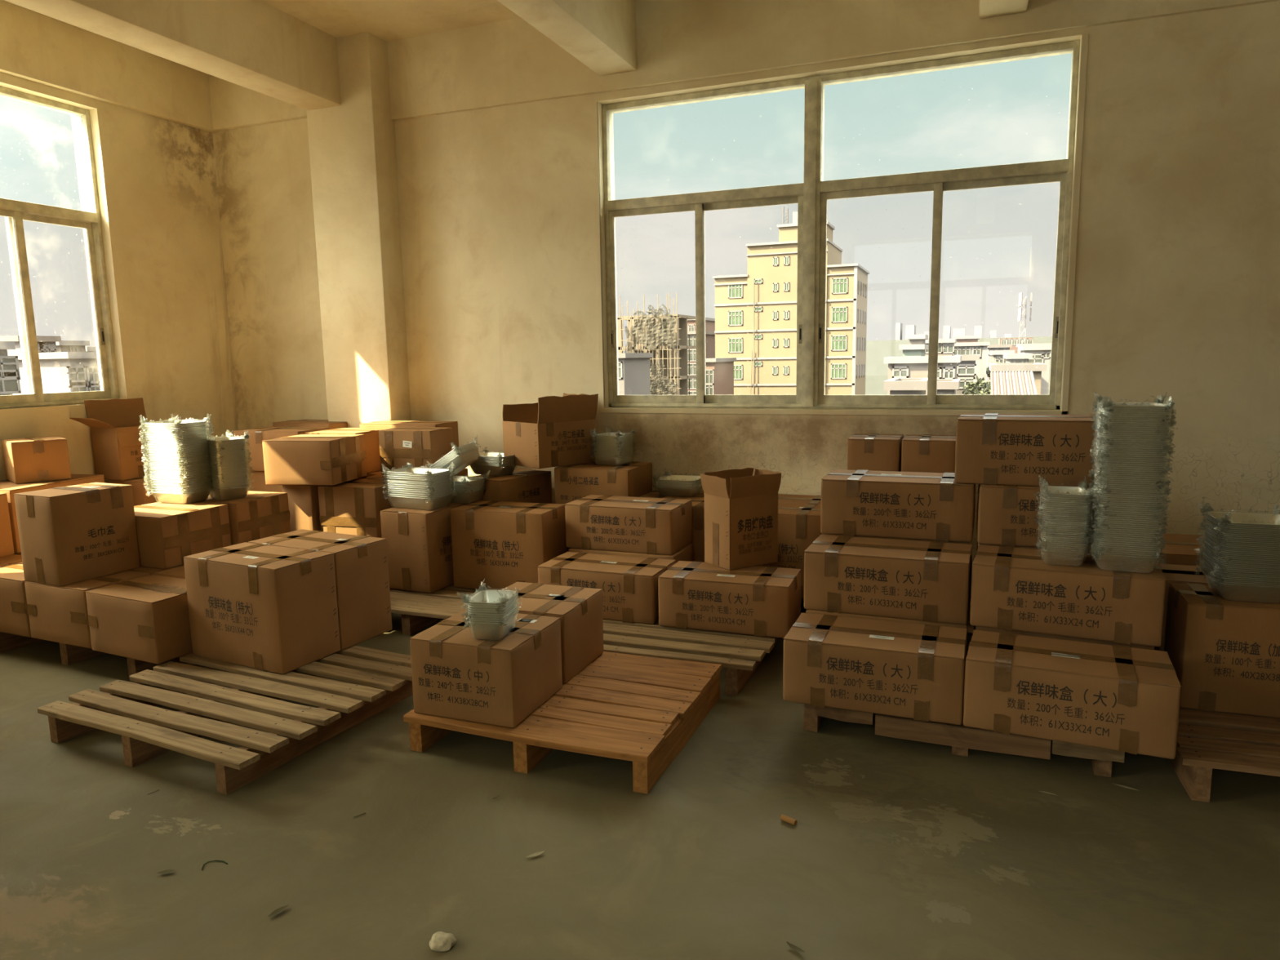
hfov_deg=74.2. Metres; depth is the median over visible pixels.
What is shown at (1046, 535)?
tray
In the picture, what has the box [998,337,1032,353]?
building
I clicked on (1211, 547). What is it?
tray
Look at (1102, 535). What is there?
tray
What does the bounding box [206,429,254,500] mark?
tray stack
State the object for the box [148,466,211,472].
tray
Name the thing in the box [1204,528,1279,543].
tray
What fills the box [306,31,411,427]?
column
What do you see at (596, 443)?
tray
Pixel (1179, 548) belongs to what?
cardboard box
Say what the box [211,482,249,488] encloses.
tray
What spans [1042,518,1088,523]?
tray
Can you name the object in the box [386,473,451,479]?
tray
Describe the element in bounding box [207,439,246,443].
tray
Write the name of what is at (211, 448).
tray
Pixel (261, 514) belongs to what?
cardboard box
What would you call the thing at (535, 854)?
dry leaf
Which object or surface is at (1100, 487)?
tray
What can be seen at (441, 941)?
stone
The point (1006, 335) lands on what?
building
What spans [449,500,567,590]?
cardboard box
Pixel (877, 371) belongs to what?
buildings
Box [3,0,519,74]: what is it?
ceiling
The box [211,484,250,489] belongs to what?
tray
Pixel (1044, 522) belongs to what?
tray
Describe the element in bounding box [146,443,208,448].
tray
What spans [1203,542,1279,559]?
tray
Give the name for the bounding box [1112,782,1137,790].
chip
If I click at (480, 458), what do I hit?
tray
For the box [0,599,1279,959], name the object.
floor
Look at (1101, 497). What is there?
tray
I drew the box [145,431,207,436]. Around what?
tray
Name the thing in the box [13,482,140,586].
cardboard box
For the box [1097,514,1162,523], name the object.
tray
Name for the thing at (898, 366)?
building
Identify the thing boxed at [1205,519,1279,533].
tray
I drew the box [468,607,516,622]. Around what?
tray
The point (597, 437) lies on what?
tray
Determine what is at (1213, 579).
tray
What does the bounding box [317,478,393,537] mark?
cardboard box
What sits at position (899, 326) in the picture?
building
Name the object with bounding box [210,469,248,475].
tray
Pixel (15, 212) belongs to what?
window
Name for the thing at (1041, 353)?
building
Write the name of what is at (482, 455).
tray
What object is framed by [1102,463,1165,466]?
tray
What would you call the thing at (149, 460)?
tray
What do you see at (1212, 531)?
tray
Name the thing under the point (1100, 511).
tray
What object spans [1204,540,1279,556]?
tray
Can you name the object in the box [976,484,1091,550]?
cardboard box
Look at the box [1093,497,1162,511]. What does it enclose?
tray
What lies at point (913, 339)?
building
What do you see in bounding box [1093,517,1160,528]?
tray
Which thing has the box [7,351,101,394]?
building
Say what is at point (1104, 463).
tray
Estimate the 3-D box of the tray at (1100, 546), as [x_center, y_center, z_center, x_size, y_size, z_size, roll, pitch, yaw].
[1.717,0.242,3.006,0.197,0.060,0.216,2,9,22]
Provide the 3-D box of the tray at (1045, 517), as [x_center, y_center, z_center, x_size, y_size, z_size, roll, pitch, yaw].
[1.545,0.149,3.087,0.151,0.055,0.201,2,9,21]
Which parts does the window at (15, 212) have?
sash, sash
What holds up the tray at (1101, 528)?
on the tray stack at (1131, 447)
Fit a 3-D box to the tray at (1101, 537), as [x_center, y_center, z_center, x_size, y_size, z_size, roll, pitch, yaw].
[1.716,0.214,3.001,0.197,0.060,0.216,2,9,23]
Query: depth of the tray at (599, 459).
5.03 m
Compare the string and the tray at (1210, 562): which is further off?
the tray at (1210, 562)
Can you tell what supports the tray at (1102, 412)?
on the tray stack at (1131, 447)
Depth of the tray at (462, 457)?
4.78 m
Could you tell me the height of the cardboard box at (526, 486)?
0.562 m
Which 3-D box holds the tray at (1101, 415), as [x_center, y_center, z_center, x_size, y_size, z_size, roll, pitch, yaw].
[1.710,-0.198,2.942,0.197,0.060,0.216,2,9,22]
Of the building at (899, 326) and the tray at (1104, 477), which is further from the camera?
the building at (899, 326)
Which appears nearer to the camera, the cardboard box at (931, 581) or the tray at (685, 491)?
the cardboard box at (931, 581)
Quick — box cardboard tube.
[780,814,797,825]
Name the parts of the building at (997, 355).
pane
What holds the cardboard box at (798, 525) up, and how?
on the wooden pallet
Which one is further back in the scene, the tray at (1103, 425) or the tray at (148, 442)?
the tray at (148, 442)
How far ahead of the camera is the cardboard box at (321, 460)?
4.82 m
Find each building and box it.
[0,335,61,395]
[0,341,21,395]
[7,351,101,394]
[55,340,89,351]
[85,346,96,351]
[617,293,696,395]
[617,352,653,395]
[687,317,715,331]
[687,330,715,395]
[705,357,736,395]
[883,377,928,395]
[884,355,961,395]
[895,322,902,340]
[898,344,928,356]
[905,324,915,339]
[906,333,928,344]
[924,338,956,355]
[936,378,959,394]
[942,325,951,338]
[952,328,965,338]
[953,342,989,394]
[954,335,979,342]
[954,354,979,394]
[973,325,982,337]
[986,344,1012,384]
[989,362,1047,394]
[990,330,996,337]
[990,350,1014,363]
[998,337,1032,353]
[1003,353,1032,363]
[1004,333,1011,337]
[1016,342,1051,353]
[1017,345,1051,394]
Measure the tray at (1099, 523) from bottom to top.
0.060 m
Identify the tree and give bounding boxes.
[961,374,991,394]
[986,361,1001,378]
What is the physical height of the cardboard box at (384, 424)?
0.302 m
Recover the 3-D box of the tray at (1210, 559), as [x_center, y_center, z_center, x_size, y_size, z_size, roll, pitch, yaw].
[2.122,0.298,2.952,0.236,0.065,0.216,2,9,19]
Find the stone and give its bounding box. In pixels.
[429,931,457,951]
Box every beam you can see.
[0,0,215,132]
[4,0,341,110]
[208,74,306,131]
[497,0,636,75]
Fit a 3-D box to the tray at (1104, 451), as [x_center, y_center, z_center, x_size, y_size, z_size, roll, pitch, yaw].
[1.710,-0.086,2.957,0.197,0.060,0.216,2,9,22]
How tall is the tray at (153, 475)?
0.060 m
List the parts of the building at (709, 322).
pane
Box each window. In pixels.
[0,86,119,408]
[602,40,1079,409]
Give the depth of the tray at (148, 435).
4.40 m
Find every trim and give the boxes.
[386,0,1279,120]
[592,33,1088,415]
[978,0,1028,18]
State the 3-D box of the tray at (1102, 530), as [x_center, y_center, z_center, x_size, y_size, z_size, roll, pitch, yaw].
[1.718,0.186,2.998,0.197,0.060,0.216,2,9,22]
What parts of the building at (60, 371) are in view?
pane, pane, pane, pane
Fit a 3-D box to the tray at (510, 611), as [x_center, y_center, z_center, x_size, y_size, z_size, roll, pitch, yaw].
[-0.521,0.485,3.005,0.137,0.066,0.161,1,8,11]
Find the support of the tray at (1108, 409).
on the tray stack at (1131, 447)
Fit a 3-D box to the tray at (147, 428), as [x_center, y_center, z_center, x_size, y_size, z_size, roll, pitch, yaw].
[-2.449,-0.243,4.475,0.263,0.060,0.196,2,9,21]
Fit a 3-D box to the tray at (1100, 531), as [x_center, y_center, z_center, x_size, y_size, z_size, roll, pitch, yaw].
[1.717,0.193,2.998,0.197,0.060,0.216,2,9,22]
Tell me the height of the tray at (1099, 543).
0.060 m
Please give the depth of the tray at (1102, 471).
2.87 m
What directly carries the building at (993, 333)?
on the ground
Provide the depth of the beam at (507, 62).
4.73 m
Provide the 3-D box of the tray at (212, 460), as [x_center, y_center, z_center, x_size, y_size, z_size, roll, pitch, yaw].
[-2.244,-0.083,4.588,0.216,0.065,0.166,6,11,41]
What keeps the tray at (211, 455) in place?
on the tray stack at (228, 461)
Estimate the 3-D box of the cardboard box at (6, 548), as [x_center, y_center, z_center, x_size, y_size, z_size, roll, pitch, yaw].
[-3.545,0.246,4.383,0.405,0.332,0.277,1,8,12]
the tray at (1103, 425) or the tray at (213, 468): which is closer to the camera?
the tray at (1103, 425)
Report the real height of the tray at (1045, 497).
0.055 m
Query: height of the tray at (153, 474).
0.060 m
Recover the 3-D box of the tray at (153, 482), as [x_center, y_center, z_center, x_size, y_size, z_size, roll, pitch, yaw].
[-2.443,0.034,4.514,0.263,0.060,0.196,2,9,21]
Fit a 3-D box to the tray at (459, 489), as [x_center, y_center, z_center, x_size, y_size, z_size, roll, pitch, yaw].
[-1.070,0.077,4.926,0.311,0.070,0.191,3,9,26]
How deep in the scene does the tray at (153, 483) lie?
4.43 m
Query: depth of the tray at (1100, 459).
2.87 m
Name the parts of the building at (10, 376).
pane, pane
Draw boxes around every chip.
[1040,791,1057,795]
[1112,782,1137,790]
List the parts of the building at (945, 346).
pane, pane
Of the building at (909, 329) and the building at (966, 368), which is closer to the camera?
the building at (966, 368)
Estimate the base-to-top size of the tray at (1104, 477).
0.060 m
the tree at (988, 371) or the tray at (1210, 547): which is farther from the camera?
the tree at (988, 371)
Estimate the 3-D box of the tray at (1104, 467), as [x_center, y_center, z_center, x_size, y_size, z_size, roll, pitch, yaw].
[1.713,-0.030,2.964,0.197,0.060,0.216,2,9,22]
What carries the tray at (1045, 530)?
on the tray stack at (1064, 519)
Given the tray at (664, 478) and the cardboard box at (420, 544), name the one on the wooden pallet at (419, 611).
the cardboard box at (420, 544)
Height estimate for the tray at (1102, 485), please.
0.060 m
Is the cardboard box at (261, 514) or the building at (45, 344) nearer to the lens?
the cardboard box at (261, 514)
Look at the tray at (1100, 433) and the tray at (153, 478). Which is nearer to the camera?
the tray at (1100, 433)
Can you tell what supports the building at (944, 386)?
on the ground
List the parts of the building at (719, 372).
pane, pane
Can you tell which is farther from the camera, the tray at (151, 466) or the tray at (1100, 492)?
the tray at (151, 466)
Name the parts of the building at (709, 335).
pane, pane, pane, pane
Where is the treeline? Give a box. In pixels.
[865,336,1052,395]
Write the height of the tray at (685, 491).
0.055 m
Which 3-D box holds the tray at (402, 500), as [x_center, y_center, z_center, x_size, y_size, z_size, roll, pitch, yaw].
[-1.228,0.116,4.735,0.326,0.070,0.201,3,9,26]
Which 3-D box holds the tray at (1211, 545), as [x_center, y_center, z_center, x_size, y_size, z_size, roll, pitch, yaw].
[2.120,0.254,2.945,0.236,0.065,0.216,2,9,19]
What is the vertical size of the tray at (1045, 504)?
0.055 m
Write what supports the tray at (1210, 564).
on the tray stack at (1241, 552)
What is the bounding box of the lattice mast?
[1017,292,1032,353]
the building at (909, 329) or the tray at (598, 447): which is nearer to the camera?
the tray at (598, 447)
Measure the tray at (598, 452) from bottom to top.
0.050 m
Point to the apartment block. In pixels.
(756, 310)
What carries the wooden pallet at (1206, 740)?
on the floor
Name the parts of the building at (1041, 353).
pane, pane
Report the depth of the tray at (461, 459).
4.78 m
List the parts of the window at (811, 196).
sash, sash, sash, sash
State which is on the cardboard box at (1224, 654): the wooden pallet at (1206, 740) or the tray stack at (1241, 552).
the tray stack at (1241, 552)
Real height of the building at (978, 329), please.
38.359 m
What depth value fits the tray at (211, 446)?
4.49 m
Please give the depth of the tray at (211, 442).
4.49 m
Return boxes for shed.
[990,370,1037,394]
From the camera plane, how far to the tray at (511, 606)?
2.93 m
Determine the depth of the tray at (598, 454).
5.02 m
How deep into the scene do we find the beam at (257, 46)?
4.67 m
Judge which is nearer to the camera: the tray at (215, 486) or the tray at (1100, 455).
the tray at (1100, 455)
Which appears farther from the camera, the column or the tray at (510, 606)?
the column
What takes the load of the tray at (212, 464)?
on the tray stack at (228, 461)
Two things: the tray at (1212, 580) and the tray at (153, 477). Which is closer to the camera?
the tray at (1212, 580)
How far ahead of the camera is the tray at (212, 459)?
4.50 m
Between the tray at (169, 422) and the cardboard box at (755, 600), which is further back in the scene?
the tray at (169, 422)
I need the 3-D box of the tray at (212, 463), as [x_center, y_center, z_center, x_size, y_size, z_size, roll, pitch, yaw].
[-2.244,-0.067,4.589,0.216,0.065,0.166,6,11,41]
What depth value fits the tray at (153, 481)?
4.43 m
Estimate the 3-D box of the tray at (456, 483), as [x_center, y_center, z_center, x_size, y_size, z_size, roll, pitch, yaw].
[-1.070,0.048,4.922,0.311,0.070,0.191,3,9,26]
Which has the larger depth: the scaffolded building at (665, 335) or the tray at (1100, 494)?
the scaffolded building at (665, 335)
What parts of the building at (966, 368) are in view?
pane, pane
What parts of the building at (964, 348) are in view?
pane, pane, pane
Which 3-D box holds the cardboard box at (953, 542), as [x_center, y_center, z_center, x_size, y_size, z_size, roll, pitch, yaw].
[1.129,0.456,3.742,0.609,0.480,0.348,2,9,21]
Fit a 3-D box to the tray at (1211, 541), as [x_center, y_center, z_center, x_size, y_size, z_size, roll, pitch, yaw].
[2.121,0.235,2.942,0.236,0.065,0.216,2,9,19]
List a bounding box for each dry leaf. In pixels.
[157,869,175,873]
[268,904,288,916]
[525,851,543,857]
[786,941,804,951]
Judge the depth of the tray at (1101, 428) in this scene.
2.85 m
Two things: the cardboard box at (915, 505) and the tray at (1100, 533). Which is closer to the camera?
the tray at (1100, 533)
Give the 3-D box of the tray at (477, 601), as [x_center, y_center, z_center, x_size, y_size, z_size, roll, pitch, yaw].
[-0.521,0.452,3.001,0.137,0.066,0.161,1,8,11]
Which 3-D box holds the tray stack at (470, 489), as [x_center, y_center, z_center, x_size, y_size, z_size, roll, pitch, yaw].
[-1.065,0.033,4.920,0.355,0.174,0.233,3,9,26]
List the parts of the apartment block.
pane, pane, pane, pane, water tank, tower cornice, pane, pane, pane, pane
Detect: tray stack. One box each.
[138,413,214,503]
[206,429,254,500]
[381,462,457,510]
[424,437,479,475]
[449,470,490,503]
[456,578,522,639]
[468,446,517,475]
[588,427,637,465]
[652,467,702,497]
[1033,474,1095,566]
[1087,391,1177,573]
[1192,501,1279,603]
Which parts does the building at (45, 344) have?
pane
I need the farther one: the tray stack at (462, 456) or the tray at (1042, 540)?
the tray stack at (462, 456)
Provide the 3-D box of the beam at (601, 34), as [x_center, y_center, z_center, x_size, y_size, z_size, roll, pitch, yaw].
[-1.435,-2.090,1.630,0.240,0.425,7.180,2,9,21]
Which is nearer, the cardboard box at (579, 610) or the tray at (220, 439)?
the cardboard box at (579, 610)
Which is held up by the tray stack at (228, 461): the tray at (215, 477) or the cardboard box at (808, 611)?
the tray at (215, 477)
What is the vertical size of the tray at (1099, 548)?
0.060 m
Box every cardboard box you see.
[0,474,104,552]
[0,493,13,557]
[0,554,22,565]
[0,561,31,636]
[1,435,71,484]
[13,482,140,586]
[24,570,150,648]
[69,397,151,480]
[84,574,192,664]
[109,477,159,506]
[128,564,184,575]
[133,502,231,568]
[154,564,185,578]
[183,542,340,674]
[199,490,290,545]
[233,426,332,471]
[248,471,282,492]
[248,528,391,649]
[262,434,366,485]
[272,419,347,428]
[281,484,320,531]
[304,427,381,473]
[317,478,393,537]
[358,470,381,478]
[359,420,458,449]
[366,467,467,479]
[378,426,453,475]
[380,502,469,593]
[409,608,562,728]
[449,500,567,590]
[474,468,551,503]
[502,393,598,468]
[502,582,603,684]
[537,551,675,624]
[554,461,652,551]
[564,494,692,555]
[568,543,693,563]
[640,494,704,562]
[645,489,704,497]
[657,560,801,638]
[700,467,781,570]
[758,503,822,598]
[777,493,821,505]
[782,612,967,724]
[804,534,972,624]
[805,608,967,649]
[820,469,975,542]
[822,533,970,544]
[847,433,903,471]
[901,434,955,472]
[954,413,1096,488]
[963,629,1181,759]
[969,545,1165,646]
[973,541,1090,629]
[974,626,1154,649]
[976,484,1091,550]
[1154,563,1208,651]
[1156,533,1204,566]
[1164,582,1279,718]
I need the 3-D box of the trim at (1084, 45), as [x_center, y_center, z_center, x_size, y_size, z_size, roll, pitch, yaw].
[0.965,-1.296,4.726,2.645,1.860,0.016,2,9,21]
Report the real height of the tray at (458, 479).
0.070 m
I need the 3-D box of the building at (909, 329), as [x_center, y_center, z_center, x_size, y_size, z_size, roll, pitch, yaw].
[191.571,-89.227,600.162,5.766,40.077,20.000,2,9,21]
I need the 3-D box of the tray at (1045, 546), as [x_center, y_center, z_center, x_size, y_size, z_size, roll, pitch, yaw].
[1.546,0.248,3.102,0.151,0.055,0.201,2,9,21]
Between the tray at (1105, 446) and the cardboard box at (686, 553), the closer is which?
the tray at (1105, 446)
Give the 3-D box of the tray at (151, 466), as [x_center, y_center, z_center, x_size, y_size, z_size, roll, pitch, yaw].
[-2.444,-0.050,4.503,0.263,0.060,0.196,2,9,21]
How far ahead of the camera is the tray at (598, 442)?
5.01 m
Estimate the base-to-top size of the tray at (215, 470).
0.065 m
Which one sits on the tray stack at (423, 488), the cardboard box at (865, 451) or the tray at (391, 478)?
the tray at (391, 478)
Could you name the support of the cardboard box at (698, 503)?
on the wooden pallet
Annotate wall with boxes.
[0,71,238,483]
[212,0,1279,604]
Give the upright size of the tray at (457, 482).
0.070 m
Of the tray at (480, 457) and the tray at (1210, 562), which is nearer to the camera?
the tray at (1210, 562)
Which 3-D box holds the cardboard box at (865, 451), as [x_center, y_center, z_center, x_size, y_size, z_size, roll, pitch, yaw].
[1.252,-0.137,4.494,0.266,0.194,0.308,2,9,21]
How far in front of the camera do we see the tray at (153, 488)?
4.44 m
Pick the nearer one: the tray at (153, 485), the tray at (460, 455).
the tray at (153, 485)
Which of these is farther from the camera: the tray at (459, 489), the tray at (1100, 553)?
the tray at (459, 489)
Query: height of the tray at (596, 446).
0.050 m
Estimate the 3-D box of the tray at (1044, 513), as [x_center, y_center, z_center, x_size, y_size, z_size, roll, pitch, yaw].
[1.544,0.135,3.085,0.151,0.055,0.201,2,9,21]
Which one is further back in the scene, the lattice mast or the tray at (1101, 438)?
the lattice mast
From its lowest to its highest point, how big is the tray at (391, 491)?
0.070 m
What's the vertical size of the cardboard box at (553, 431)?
0.418 m
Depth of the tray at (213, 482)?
4.52 m
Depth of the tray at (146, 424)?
4.40 m
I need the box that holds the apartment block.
[712,206,869,395]
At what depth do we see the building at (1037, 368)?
49.56 m
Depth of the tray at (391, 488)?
4.64 m
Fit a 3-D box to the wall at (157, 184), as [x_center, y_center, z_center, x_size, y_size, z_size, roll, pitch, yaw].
[-4.537,-0.685,2.971,0.240,3.440,7.400,2,9,21]
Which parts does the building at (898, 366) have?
pane, pane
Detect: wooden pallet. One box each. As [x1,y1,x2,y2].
[0,631,182,675]
[37,644,413,795]
[389,583,484,635]
[403,651,721,794]
[603,599,801,695]
[803,626,1124,777]
[1168,706,1279,802]
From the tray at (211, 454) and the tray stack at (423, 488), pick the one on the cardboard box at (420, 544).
the tray stack at (423, 488)
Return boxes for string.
[201,859,227,870]
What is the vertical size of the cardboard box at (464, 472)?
0.559 m
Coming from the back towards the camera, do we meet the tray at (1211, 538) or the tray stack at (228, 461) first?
the tray stack at (228, 461)
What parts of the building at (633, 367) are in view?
pane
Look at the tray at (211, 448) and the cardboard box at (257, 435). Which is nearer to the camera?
the tray at (211, 448)
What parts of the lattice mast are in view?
antenna panel, antenna panel, antenna panel, antenna panel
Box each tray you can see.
[144,420,206,425]
[144,422,206,426]
[144,423,207,428]
[144,425,207,430]
[145,426,207,431]
[145,430,208,435]
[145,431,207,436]
[145,433,208,438]
[145,435,208,439]
[146,428,207,433]
[146,436,208,441]
[146,438,208,443]
[146,440,208,444]
[146,441,208,446]
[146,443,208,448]
[146,444,208,449]
[146,446,208,451]
[146,448,208,453]
[146,449,208,454]
[147,451,208,456]
[147,452,209,457]
[147,453,209,459]
[147,456,208,461]
[147,457,208,462]
[148,458,209,464]
[148,460,209,466]
[148,462,209,467]
[148,463,210,469]
[148,465,210,471]
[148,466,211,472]
[149,468,211,474]
[149,470,210,475]
[149,471,210,477]
[149,472,210,479]
[149,474,211,480]
[150,475,212,482]
[150,478,211,484]
[150,479,211,485]
[150,482,211,488]
[151,480,211,487]
[151,484,212,490]
[151,485,212,492]
[151,487,213,493]
[151,488,213,503]
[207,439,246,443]
[207,440,246,444]
[207,442,245,446]
[207,444,246,449]
[208,436,245,442]
[208,444,246,449]
[208,446,247,450]
[208,448,247,452]
[208,449,247,453]
[208,450,247,455]
[208,452,247,457]
[208,453,247,458]
[208,455,247,459]
[208,457,248,461]
[208,457,248,462]
[208,461,248,466]
[208,463,248,468]
[209,459,248,464]
[209,465,248,470]
[209,466,248,471]
[209,472,248,477]
[209,474,248,479]
[210,462,248,466]
[210,468,248,473]
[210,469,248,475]
[210,471,248,477]
[210,475,248,481]
[210,485,250,500]
[211,476,249,482]
[211,478,249,483]
[211,480,248,484]
[211,480,248,487]
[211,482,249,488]
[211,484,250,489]
[386,466,451,475]
[386,471,451,478]
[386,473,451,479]
[386,475,451,482]
[386,478,451,484]
[386,479,451,486]
[386,481,451,488]
[386,483,452,490]
[386,487,452,494]
[387,484,452,492]
[387,488,452,496]
[387,491,452,498]
[387,493,452,510]
[430,442,474,467]
[431,443,475,468]
[433,444,475,468]
[435,445,476,468]
[438,447,477,468]
[440,448,477,475]
[449,487,485,503]
[450,475,485,483]
[451,478,484,485]
[451,486,485,492]
[452,481,484,486]
[453,480,484,485]
[453,482,485,488]
[453,484,484,490]
[454,484,485,489]
[466,598,516,612]
[467,593,516,609]
[467,595,516,609]
[467,600,516,614]
[467,602,516,617]
[467,604,517,618]
[468,589,515,604]
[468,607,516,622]
[468,608,517,623]
[468,611,517,639]
[469,463,516,475]
[471,462,514,466]
[473,461,515,464]
[474,459,515,463]
[476,458,515,462]
[478,452,515,457]
[478,457,515,460]
[479,456,515,459]
[593,432,632,438]
[593,433,632,443]
[593,440,632,447]
[594,435,632,444]
[594,435,632,445]
[594,437,632,446]
[594,438,632,445]
[594,439,632,448]
[594,441,632,445]
[594,443,632,453]
[594,444,632,448]
[594,444,632,453]
[594,446,632,456]
[594,447,632,457]
[594,448,632,457]
[594,449,632,459]
[594,450,632,459]
[594,451,632,461]
[594,453,632,463]
[594,453,633,465]
[656,475,700,482]
[656,479,701,484]
[656,480,701,485]
[656,482,701,486]
[656,484,702,488]
[656,484,702,497]
[1038,532,1088,544]
[1039,521,1087,537]
[1040,485,1089,497]
[1040,488,1088,498]
[1040,532,1087,538]
[1040,533,1088,540]
[1040,535,1088,542]
[1040,537,1087,546]
[1040,542,1087,551]
[1040,542,1088,551]
[1041,497,1089,504]
[1041,549,1087,566]
[1042,494,1090,501]
[1042,502,1089,508]
[1042,504,1089,511]
[1042,511,1086,516]
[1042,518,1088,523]
[1042,520,1088,524]
[1042,522,1088,526]
[1042,525,1085,530]
[1042,527,1088,533]
[1042,547,1086,552]
[1043,497,1088,502]
[1043,502,1090,506]
[1043,509,1088,515]
[1043,514,1088,519]
[1043,515,1088,520]
[1044,508,1089,515]
[1044,524,1088,528]
[1044,533,1087,537]
[1089,543,1157,573]
[1092,510,1159,522]
[1093,494,1163,507]
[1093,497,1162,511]
[1093,500,1162,512]
[1093,514,1161,524]
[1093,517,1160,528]
[1093,533,1159,543]
[1094,471,1164,481]
[1094,483,1163,493]
[1094,538,1159,547]
[1095,452,1166,461]
[1095,453,1165,464]
[1095,463,1165,475]
[1095,465,1164,475]
[1095,480,1164,489]
[1095,530,1159,537]
[1095,531,1160,539]
[1095,534,1159,541]
[1095,544,1159,551]
[1095,548,1159,555]
[1096,442,1164,450]
[1096,483,1163,492]
[1096,520,1161,527]
[1096,528,1159,535]
[1096,546,1156,553]
[1097,430,1167,437]
[1097,435,1165,442]
[1097,451,1166,458]
[1097,489,1164,496]
[1097,491,1164,497]
[1097,495,1164,502]
[1097,502,1162,508]
[1097,508,1163,515]
[1097,510,1162,516]
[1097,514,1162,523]
[1097,524,1160,533]
[1097,539,1160,547]
[1097,543,1159,549]
[1097,551,1159,557]
[1098,423,1168,429]
[1098,425,1168,431]
[1098,434,1167,439]
[1098,466,1162,471]
[1098,494,1162,500]
[1099,402,1168,408]
[1099,413,1169,418]
[1099,473,1164,479]
[1099,478,1164,484]
[1099,499,1163,504]
[1099,513,1162,519]
[1099,527,1158,533]
[1100,410,1169,414]
[1101,449,1167,454]
[1102,417,1169,421]
[1102,420,1168,425]
[1102,424,1168,427]
[1102,431,1168,435]
[1102,440,1168,444]
[1102,443,1167,446]
[1102,448,1164,453]
[1102,461,1165,465]
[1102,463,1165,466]
[1102,475,1164,479]
[1102,483,1164,488]
[1103,430,1168,433]
[1103,444,1167,449]
[1103,466,1165,469]
[1103,481,1161,485]
[1104,409,1170,412]
[1104,453,1167,457]
[1105,413,1169,418]
[1105,422,1168,424]
[1106,408,1164,410]
[1201,564,1279,583]
[1201,566,1279,585]
[1201,568,1279,586]
[1201,569,1279,603]
[1202,552,1279,569]
[1202,554,1279,572]
[1202,555,1279,573]
[1202,557,1279,576]
[1202,560,1279,579]
[1202,563,1279,581]
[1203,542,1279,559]
[1203,549,1279,566]
[1203,551,1279,568]
[1203,560,1279,577]
[1204,526,1279,542]
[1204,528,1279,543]
[1204,529,1279,545]
[1204,531,1279,547]
[1204,533,1279,549]
[1204,535,1279,551]
[1204,537,1279,553]
[1204,538,1279,555]
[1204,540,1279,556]
[1204,544,1279,560]
[1204,546,1279,562]
[1204,547,1279,564]
[1205,511,1279,526]
[1205,515,1279,530]
[1205,517,1279,532]
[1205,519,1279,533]
[1205,520,1279,536]
[1205,522,1279,537]
[1205,524,1279,539]
[1206,514,1279,528]
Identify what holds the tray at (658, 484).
on the tray stack at (668, 485)
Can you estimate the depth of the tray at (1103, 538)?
2.90 m
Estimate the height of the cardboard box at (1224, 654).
0.384 m
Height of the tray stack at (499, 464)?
0.165 m
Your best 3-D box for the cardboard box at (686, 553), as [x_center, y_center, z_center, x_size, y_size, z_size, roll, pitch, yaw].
[-0.045,0.475,4.590,0.605,0.240,0.327,2,9,21]
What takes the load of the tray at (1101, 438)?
on the tray stack at (1131, 447)
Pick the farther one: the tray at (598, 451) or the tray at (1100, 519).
the tray at (598, 451)
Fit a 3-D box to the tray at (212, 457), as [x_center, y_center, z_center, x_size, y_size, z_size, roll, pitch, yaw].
[-2.244,-0.098,4.584,0.216,0.065,0.166,6,11,41]
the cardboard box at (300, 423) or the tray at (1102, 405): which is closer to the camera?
the tray at (1102, 405)
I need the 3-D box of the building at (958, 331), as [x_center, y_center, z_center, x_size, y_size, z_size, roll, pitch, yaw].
[221.509,-86.457,588.765,7.764,36.813,20.000,2,9,21]
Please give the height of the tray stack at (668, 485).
0.140 m
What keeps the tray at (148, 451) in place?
on the tray stack at (177, 453)
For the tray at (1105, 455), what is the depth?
2.85 m
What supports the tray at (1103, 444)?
on the tray stack at (1131, 447)
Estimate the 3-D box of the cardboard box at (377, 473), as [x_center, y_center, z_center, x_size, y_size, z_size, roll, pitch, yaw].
[-1.734,0.189,5.656,0.449,0.559,0.588,2,9,21]
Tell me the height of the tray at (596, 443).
0.050 m
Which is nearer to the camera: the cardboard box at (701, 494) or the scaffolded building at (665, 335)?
the cardboard box at (701, 494)
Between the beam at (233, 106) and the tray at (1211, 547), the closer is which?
the tray at (1211, 547)
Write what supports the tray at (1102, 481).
on the tray stack at (1131, 447)
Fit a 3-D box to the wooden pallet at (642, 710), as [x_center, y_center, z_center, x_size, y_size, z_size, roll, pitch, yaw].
[-0.251,0.867,3.249,0.933,0.144,0.861,2,9,22]
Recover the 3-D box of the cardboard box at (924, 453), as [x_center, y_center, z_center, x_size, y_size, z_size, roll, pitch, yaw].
[1.504,-0.127,4.395,0.267,0.194,0.309,2,9,21]
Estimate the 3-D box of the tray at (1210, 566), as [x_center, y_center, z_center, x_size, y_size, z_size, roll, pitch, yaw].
[2.122,0.324,2.956,0.236,0.065,0.216,2,9,20]

